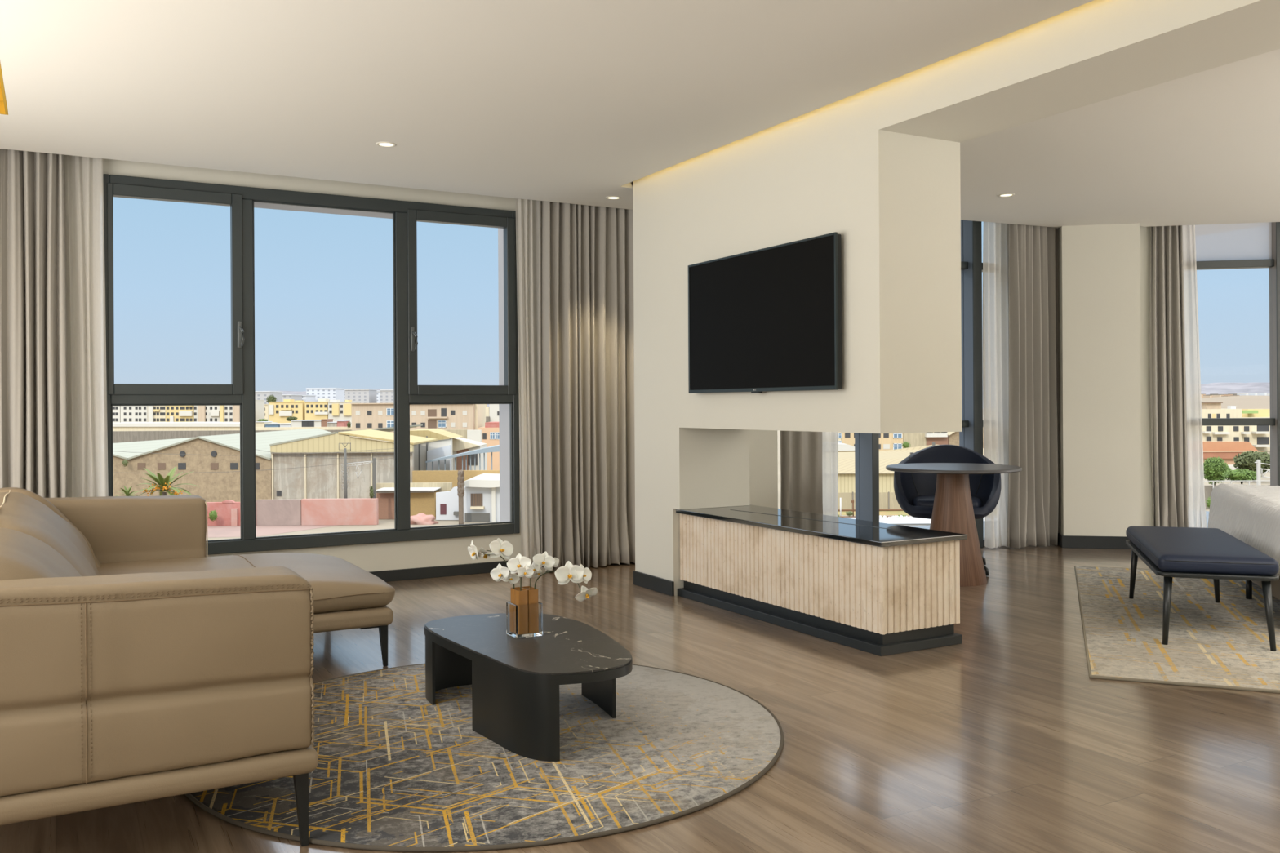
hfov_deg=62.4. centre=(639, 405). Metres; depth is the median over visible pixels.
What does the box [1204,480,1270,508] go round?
fence
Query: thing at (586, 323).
curtain
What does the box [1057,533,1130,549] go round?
baseboard
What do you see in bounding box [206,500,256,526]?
wall
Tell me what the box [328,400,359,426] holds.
apartment block
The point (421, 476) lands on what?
brick wall
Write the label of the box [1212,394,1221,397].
house
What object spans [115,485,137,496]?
palm tree
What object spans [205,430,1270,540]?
ground
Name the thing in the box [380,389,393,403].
apartment slab
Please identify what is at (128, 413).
apartment block
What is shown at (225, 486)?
warehouse
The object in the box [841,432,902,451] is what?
apartment block
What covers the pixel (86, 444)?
sheer curtain
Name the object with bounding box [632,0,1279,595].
wall
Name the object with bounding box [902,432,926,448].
apartment block
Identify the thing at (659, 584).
baseboard
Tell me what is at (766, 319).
television
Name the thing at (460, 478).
trunk
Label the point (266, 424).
shed
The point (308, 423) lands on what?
shed
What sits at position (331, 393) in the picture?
apartment slab
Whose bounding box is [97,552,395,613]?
cushion
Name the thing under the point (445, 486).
roof
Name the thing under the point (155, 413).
apartment block
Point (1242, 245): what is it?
window
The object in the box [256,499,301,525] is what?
wall
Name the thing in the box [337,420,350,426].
shed
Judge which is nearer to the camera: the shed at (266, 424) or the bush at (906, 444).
the bush at (906, 444)
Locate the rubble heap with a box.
[410,513,438,524]
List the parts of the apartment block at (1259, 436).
roof tank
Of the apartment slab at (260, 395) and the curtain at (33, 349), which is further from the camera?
the apartment slab at (260, 395)
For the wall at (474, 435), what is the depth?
224.81 m
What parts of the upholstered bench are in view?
leg, leg, seat, frame, leg, leg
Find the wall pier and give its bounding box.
[1006,223,1153,536]
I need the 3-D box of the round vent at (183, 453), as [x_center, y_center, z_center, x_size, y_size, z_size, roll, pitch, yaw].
[-64.926,6.885,150.000,0.840,0.840,0.300,0,0,0]
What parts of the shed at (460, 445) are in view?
door, door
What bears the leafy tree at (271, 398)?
on the ground
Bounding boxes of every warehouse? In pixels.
[112,427,331,502]
[269,424,437,499]
[409,428,462,471]
[837,442,983,509]
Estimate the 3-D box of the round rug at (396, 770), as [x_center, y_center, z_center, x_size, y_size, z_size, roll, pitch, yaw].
[-0.541,1.177,3.846,2.111,0.013,2.111,0,0,6]
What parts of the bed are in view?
leg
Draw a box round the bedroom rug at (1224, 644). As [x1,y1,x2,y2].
[1074,565,1279,693]
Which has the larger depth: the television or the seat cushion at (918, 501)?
the seat cushion at (918, 501)
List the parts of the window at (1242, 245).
pane, transom frame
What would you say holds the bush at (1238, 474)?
on the ground
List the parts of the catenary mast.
post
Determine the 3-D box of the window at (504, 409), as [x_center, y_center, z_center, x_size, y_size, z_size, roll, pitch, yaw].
[-2.148,-0.230,7.141,2.680,2.315,0.310,0,0,-29]
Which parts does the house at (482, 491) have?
window sill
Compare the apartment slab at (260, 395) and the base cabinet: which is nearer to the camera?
the base cabinet
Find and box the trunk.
[457,469,464,524]
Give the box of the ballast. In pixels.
[837,511,908,515]
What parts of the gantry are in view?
post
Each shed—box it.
[112,422,277,431]
[255,421,272,426]
[265,423,279,426]
[280,422,291,426]
[291,419,321,426]
[320,418,333,426]
[327,422,337,426]
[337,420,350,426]
[376,487,440,519]
[449,436,486,470]
[838,442,854,452]
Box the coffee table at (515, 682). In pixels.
[424,613,632,761]
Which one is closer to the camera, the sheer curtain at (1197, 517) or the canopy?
the sheer curtain at (1197, 517)
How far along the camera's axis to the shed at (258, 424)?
300.01 m
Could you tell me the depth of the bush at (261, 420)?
399.39 m
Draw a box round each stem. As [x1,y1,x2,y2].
[467,537,519,589]
[506,553,533,591]
[529,551,559,587]
[533,560,597,601]
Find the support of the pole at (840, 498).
on the ground
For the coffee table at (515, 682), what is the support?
on the round rug at (396, 770)
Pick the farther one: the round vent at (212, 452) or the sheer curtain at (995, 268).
the round vent at (212, 452)
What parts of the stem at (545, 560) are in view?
flower, flower, flower, flower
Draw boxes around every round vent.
[179,451,185,457]
[210,450,217,457]
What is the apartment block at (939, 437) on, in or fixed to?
on the ground
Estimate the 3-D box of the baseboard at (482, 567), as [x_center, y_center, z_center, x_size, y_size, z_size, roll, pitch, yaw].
[-2.267,1.156,6.825,5.550,0.075,0.017,0,0,-29]
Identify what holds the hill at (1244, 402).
on the ground
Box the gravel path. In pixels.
[205,524,338,537]
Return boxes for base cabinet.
[675,504,967,656]
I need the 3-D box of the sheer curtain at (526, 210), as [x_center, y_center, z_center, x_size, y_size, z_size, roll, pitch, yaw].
[-0.779,-0.218,7.560,0.231,2.794,0.090,0,0,-29]
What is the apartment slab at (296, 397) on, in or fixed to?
on the ground
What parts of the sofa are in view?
armrest, armrest, seat, leg, leg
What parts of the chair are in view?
leg, leg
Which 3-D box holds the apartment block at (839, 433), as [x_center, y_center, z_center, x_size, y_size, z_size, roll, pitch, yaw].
[48.302,7.079,274.945,5.670,15.623,14.110,0,0,0]
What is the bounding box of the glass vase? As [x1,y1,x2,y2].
[506,601,542,638]
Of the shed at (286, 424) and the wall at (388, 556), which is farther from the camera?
the shed at (286, 424)
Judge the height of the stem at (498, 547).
0.302 m
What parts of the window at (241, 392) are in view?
sash, handle, handle, sash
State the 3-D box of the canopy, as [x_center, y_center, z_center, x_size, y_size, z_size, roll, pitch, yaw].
[-25.874,10.604,163.000,12.640,9.461,10.000,0,0,0]
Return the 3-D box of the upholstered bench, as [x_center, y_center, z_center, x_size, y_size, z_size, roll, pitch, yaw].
[2.950,0.931,5.629,0.524,0.442,1.320,0,0,18]
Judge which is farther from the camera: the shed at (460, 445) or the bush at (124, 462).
the shed at (460, 445)
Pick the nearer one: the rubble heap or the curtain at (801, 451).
the curtain at (801, 451)
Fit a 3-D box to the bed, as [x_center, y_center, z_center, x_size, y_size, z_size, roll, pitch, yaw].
[4.507,0.812,5.840,2.142,0.658,2.041,0,0,18]
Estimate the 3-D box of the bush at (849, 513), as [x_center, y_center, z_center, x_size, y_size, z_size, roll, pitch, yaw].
[27.776,14.358,139.984,1.189,0.777,0.936,0,0,0]
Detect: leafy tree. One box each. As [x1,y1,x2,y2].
[266,394,276,402]
[285,416,297,421]
[1203,456,1231,485]
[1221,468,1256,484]
[1232,449,1270,482]
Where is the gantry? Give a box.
[346,457,376,498]
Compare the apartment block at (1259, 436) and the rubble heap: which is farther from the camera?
the apartment block at (1259, 436)
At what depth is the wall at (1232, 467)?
214.98 m
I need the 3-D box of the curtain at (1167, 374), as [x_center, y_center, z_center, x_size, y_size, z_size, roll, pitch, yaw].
[4.363,-0.249,8.722,0.286,2.794,0.140,0,0,9]
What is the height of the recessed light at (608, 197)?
0.005 m
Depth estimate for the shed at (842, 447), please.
204.99 m
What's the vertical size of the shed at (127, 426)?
10.636 m
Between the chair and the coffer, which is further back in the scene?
the chair
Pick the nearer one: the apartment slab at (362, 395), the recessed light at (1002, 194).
the recessed light at (1002, 194)
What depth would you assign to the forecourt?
133.78 m
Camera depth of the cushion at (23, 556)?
2.95 m
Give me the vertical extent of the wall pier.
3.000 m
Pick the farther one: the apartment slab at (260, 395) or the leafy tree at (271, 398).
the apartment slab at (260, 395)
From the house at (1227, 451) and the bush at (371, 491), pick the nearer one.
the bush at (371, 491)
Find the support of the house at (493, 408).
on the ground
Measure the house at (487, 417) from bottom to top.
16.275 m
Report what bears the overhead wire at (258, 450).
attached to the utility pole at (345, 473)
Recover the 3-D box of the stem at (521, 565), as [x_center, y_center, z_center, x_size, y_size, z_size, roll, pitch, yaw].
[-0.451,0.688,3.998,0.105,0.249,0.049,0,0,27]
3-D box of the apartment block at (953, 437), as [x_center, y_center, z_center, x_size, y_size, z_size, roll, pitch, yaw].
[92.969,9.333,274.500,30.665,10.581,15.000,0,0,0]
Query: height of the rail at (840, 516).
0.242 m
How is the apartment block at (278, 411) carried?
on the ground
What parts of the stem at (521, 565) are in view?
flower, flower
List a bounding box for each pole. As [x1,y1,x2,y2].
[338,442,351,498]
[840,497,841,515]
[851,499,853,515]
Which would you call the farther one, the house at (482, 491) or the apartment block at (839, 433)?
the apartment block at (839, 433)
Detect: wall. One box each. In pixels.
[102,158,521,572]
[112,426,351,443]
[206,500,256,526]
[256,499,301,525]
[301,497,378,525]
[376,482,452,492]
[412,470,499,488]
[435,486,458,519]
[441,429,481,442]
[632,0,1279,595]
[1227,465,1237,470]
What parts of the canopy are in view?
post, post, post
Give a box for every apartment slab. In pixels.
[255,391,283,404]
[282,394,302,401]
[302,395,315,401]
[306,387,344,401]
[344,388,377,403]
[376,390,380,403]
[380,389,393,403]
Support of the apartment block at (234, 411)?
on the ground
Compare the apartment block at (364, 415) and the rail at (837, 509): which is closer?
the rail at (837, 509)
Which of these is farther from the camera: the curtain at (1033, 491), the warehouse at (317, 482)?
the warehouse at (317, 482)
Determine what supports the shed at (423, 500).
on the ground
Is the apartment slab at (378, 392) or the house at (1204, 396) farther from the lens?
the apartment slab at (378, 392)
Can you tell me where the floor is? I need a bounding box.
[0,511,1279,852]
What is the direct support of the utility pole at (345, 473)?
on the gravel path
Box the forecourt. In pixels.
[260,519,499,537]
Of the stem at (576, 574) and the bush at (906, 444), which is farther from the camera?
the bush at (906, 444)
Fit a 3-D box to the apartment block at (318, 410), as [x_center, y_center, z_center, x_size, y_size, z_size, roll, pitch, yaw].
[-144.496,6.526,478.500,10.509,19.039,15.000,0,0,0]
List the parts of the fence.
rail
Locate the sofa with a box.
[0,487,395,846]
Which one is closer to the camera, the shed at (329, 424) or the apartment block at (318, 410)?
the shed at (329, 424)
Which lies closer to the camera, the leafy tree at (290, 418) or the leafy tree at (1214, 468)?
the leafy tree at (1214, 468)
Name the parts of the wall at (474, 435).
white panel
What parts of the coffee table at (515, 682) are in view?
leg, leg, leg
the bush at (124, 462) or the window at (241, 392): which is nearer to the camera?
the window at (241, 392)
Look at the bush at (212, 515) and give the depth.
134.37 m
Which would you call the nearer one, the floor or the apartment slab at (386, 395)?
the floor
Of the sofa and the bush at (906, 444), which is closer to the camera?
the sofa
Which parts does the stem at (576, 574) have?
flower, flower, flower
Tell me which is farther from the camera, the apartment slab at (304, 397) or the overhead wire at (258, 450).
the apartment slab at (304, 397)
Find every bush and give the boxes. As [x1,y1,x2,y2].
[121,459,128,466]
[208,510,217,521]
[256,418,268,421]
[368,485,374,498]
[844,511,853,516]
[902,441,911,448]
[1204,497,1210,508]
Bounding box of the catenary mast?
[1254,459,1270,484]
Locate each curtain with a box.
[0,148,66,497]
[63,154,108,497]
[515,198,541,568]
[537,200,635,571]
[780,431,822,514]
[822,431,838,516]
[982,222,1008,548]
[1006,223,1059,548]
[1149,225,1188,527]
[1182,225,1206,528]
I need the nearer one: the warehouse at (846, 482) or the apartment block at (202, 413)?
the warehouse at (846, 482)
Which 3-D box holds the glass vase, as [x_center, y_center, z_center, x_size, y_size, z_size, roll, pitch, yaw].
[-0.444,0.818,4.056,0.110,0.125,0.104,0,0,-29]
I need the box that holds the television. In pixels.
[688,231,842,393]
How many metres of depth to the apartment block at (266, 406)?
520.02 m
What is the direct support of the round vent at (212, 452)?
attached to the warehouse at (225, 486)
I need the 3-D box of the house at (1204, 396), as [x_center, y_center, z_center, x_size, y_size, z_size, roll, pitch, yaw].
[621.655,0.056,1157.000,2.042,22.804,14.000,0,0,0]
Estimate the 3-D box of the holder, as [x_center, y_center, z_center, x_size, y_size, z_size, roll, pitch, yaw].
[-0.444,0.785,4.056,0.084,0.165,0.084,0,0,-29]
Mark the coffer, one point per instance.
(3, 106)
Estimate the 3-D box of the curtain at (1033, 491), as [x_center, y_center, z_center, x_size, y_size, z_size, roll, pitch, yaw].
[3.254,-0.242,8.663,0.585,2.794,0.166,0,0,-22]
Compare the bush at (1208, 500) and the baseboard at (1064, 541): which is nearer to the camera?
the baseboard at (1064, 541)
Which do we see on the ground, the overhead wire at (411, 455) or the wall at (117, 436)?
the wall at (117, 436)
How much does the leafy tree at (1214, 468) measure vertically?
5.698 m
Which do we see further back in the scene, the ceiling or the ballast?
the ballast
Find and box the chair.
[893,444,1001,576]
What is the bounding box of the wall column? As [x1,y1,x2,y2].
[749,429,777,508]
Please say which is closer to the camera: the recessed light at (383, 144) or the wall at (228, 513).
the recessed light at (383, 144)
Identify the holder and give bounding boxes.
[510,586,537,605]
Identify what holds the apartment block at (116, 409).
on the ground
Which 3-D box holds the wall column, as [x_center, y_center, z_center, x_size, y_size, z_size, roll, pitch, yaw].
[0.690,-0.324,8.036,0.292,3.000,0.780,0,0,-29]
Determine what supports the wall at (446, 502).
on the forecourt
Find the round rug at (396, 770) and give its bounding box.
[184,663,783,852]
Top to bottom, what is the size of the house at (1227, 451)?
6.183 m
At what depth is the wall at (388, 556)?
7.11 m
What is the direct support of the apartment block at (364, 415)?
on the ground
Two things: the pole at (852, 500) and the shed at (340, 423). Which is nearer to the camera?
the pole at (852, 500)
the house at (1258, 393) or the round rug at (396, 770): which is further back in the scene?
the house at (1258, 393)
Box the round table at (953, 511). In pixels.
[885,462,1022,586]
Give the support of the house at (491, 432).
on the ground
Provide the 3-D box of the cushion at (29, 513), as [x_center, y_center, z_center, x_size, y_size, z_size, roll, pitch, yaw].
[-2.379,0.593,4.059,0.636,0.440,1.630,0,0,-29]
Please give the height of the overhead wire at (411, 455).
2.046 m
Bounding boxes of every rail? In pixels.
[837,509,903,511]
[840,515,910,517]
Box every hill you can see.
[278,389,488,406]
[1200,382,1269,395]
[1201,395,1270,417]
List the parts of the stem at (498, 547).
flower, flower, flower, flower, flower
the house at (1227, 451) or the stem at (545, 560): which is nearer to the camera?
the stem at (545, 560)
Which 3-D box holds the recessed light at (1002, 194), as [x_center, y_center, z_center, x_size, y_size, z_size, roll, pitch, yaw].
[2.532,-1.454,7.301,0.110,0.005,0.110,0,0,-29]
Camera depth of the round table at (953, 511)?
6.90 m
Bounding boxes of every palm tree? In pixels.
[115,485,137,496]
[133,466,199,496]
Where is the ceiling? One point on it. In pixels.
(565, 101)
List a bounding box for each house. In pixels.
[463,473,499,522]
[477,422,499,470]
[485,404,489,422]
[488,404,498,422]
[1202,440,1264,465]
[1203,395,1212,397]
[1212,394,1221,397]
[1248,392,1257,395]
[1257,392,1266,395]
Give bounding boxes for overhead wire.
[120,448,394,455]
[124,455,412,473]
[257,449,410,458]
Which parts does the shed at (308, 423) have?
door, door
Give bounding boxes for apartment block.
[112,405,120,422]
[120,405,147,422]
[147,405,165,422]
[165,405,194,422]
[194,405,229,422]
[229,400,264,422]
[264,404,268,421]
[268,399,304,423]
[304,398,328,420]
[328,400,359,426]
[351,403,485,439]
[838,432,841,443]
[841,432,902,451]
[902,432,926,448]
[924,431,948,445]
[946,426,983,448]
[1201,402,1270,451]
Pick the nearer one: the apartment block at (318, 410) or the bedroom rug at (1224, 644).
the bedroom rug at (1224, 644)
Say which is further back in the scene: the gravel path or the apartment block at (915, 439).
the apartment block at (915, 439)
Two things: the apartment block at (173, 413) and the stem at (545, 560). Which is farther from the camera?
the apartment block at (173, 413)
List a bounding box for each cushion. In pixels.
[0,492,100,576]
[0,527,81,580]
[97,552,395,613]
[912,495,982,507]
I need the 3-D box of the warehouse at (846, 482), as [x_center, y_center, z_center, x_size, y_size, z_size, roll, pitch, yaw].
[49.137,10.658,168.650,48.872,8.456,32.700,0,0,0]
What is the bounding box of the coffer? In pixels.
[0,62,8,115]
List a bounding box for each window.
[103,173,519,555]
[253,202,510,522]
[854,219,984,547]
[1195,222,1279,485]
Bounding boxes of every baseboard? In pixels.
[369,560,510,582]
[633,570,674,595]
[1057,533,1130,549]
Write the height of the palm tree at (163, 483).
8.384 m
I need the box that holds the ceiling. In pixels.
[0,0,1279,229]
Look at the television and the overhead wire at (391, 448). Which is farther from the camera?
the overhead wire at (391, 448)
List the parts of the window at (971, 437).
transom frame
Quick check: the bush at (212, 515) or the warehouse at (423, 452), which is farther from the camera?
the warehouse at (423, 452)
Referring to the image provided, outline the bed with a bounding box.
[1207,483,1279,599]
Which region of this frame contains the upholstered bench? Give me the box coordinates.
[1125,525,1279,651]
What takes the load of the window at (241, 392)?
in the wall at (388, 556)
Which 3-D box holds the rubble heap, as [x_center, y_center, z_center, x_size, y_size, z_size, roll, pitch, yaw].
[-28.256,15.222,137.042,4.119,2.526,2.318,0,0,0]
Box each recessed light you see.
[375,141,395,146]
[605,195,621,199]
[997,193,1014,196]
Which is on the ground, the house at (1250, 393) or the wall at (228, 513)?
the house at (1250, 393)
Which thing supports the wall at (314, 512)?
on the gravel path
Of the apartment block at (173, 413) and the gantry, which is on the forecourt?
the gantry
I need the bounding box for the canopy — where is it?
[425,444,499,470]

